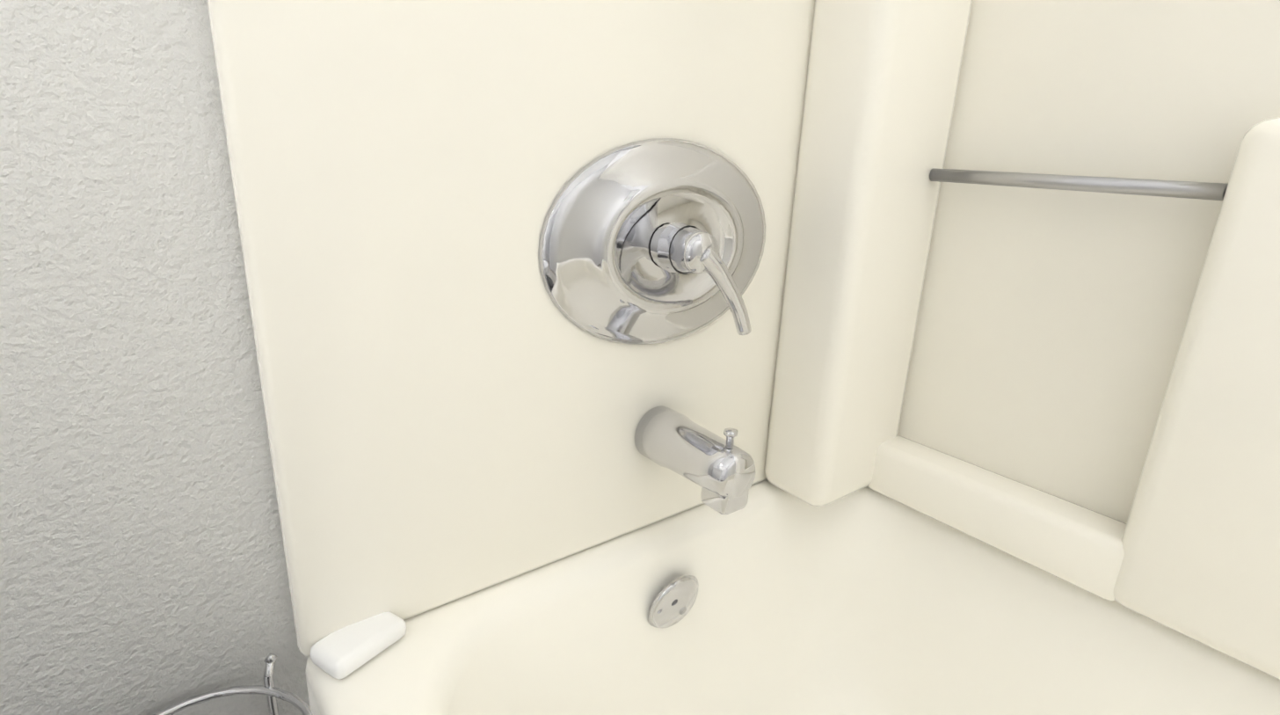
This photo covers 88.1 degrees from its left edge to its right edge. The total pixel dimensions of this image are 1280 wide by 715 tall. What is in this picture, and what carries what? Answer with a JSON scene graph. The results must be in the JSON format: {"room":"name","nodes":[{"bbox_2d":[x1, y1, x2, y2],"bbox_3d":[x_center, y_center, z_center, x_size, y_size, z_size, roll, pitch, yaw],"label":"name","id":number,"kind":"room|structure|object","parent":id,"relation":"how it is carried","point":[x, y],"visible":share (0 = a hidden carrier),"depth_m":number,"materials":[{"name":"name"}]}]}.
{"room":"bathroom","nodes":[
{"label":"bathroom","id":0,"kind":"room"},
{"bbox_2d":[0,0,310,714],"bbox_3d":[-0.677,-0.488,0.096,2.702,2.460,0.120,-11,22,-36],"label":"wall","id":1,"kind":"structure","parent":0,"point":[142,566],"depth_m":0.46,"materials":[{"name":"white paint"}]},
{"bbox_3d":[0.142,1.086,-0.588,2.702,0.060,2.970,-11,22,-36],"label":"floor","id":2,"kind":"structure","parent":0,"visible":0},
{"bbox_2d":[152,652,313,714],"bbox_3d":[-0.322,0.464,0.525,0.157,0.415,0.157,-11,22,-36],"label":"rack","id":3,"kind":"object","parent":2,"relation":"on","point":[270,691],"visible":0.94,"depth_m":0.54,"materials":[{"name":"silver metal"}]},
{"bbox_2d":[305,479,1279,714],"bbox_3d":[0.455,0.582,0.298,0.756,0.390,1.517,-11,22,-36],"label":"bathtub","id":4,"kind":"object","parent":2,"relation":"on","point":[769,599],"visible":0.81,"depth_m":0.78,"materials":[{"name":"white plastic"}]},
{"bbox_2d":[309,611,406,679],"bbox_3d":[-0.245,0.247,0.579,0.044,0.020,0.072,13,20,30],"label":"soap bar","id":5,"kind":"object","parent":4,"relation":"on","point":[343,652],"visible":0.88,"depth_m":0.56,"materials":[{"name":"white wax"}]},
{"bbox_3d":[1.251,-0.297,-0.249,0.120,2.460,2.850,-11,22,-36],"label":"wall","id":6,"kind":"structure","parent":0,"visible":0},
{"bbox_2d":[206,0,1279,679],"bbox_3d":[0.492,-0.301,0.019,0.760,1.463,1.519,-11,22,-36],"label":"wall","id":7,"kind":"structure","parent":6,"relation":"attached to","point":[1080,389],"depth_m":0.64,"materials":[{"name":"white plastic"}]},
{"bbox_2d":[538,138,765,344],"bbox_3d":[0.002,-0.106,0.622,0.261,0.190,0.073,-11,22,-36],"label":"shower valve","id":8,"kind":"object","parent":7,"relation":"attached to","point":[652,241],"visible":1,"depth_m":0.58,"materials":[{"name":"silver metal"}]},
{"bbox_2d":[634,405,755,514],"bbox_3d":[0.060,0.099,0.701,0.062,0.085,0.135,-11,22,-36],"label":"tub spout","id":9,"kind":"object","parent":7,"relation":"attached to","point":[719,470],"visible":0.98,"depth_m":0.67,"materials":[{"name":"silver metal"}]},
{"bbox_2d":[929,167,1228,200],"bbox_3d":[0.428,-0.180,0.678,0.014,0.014,0.271,-11,22,-36],"label":"towel rail","id":10,"kind":"object","parent":7,"relation":"attached to","point":[1184,189],"visible":0.92,"depth_m":0.65,"materials":[{"name":"silver metal"}]}
]}

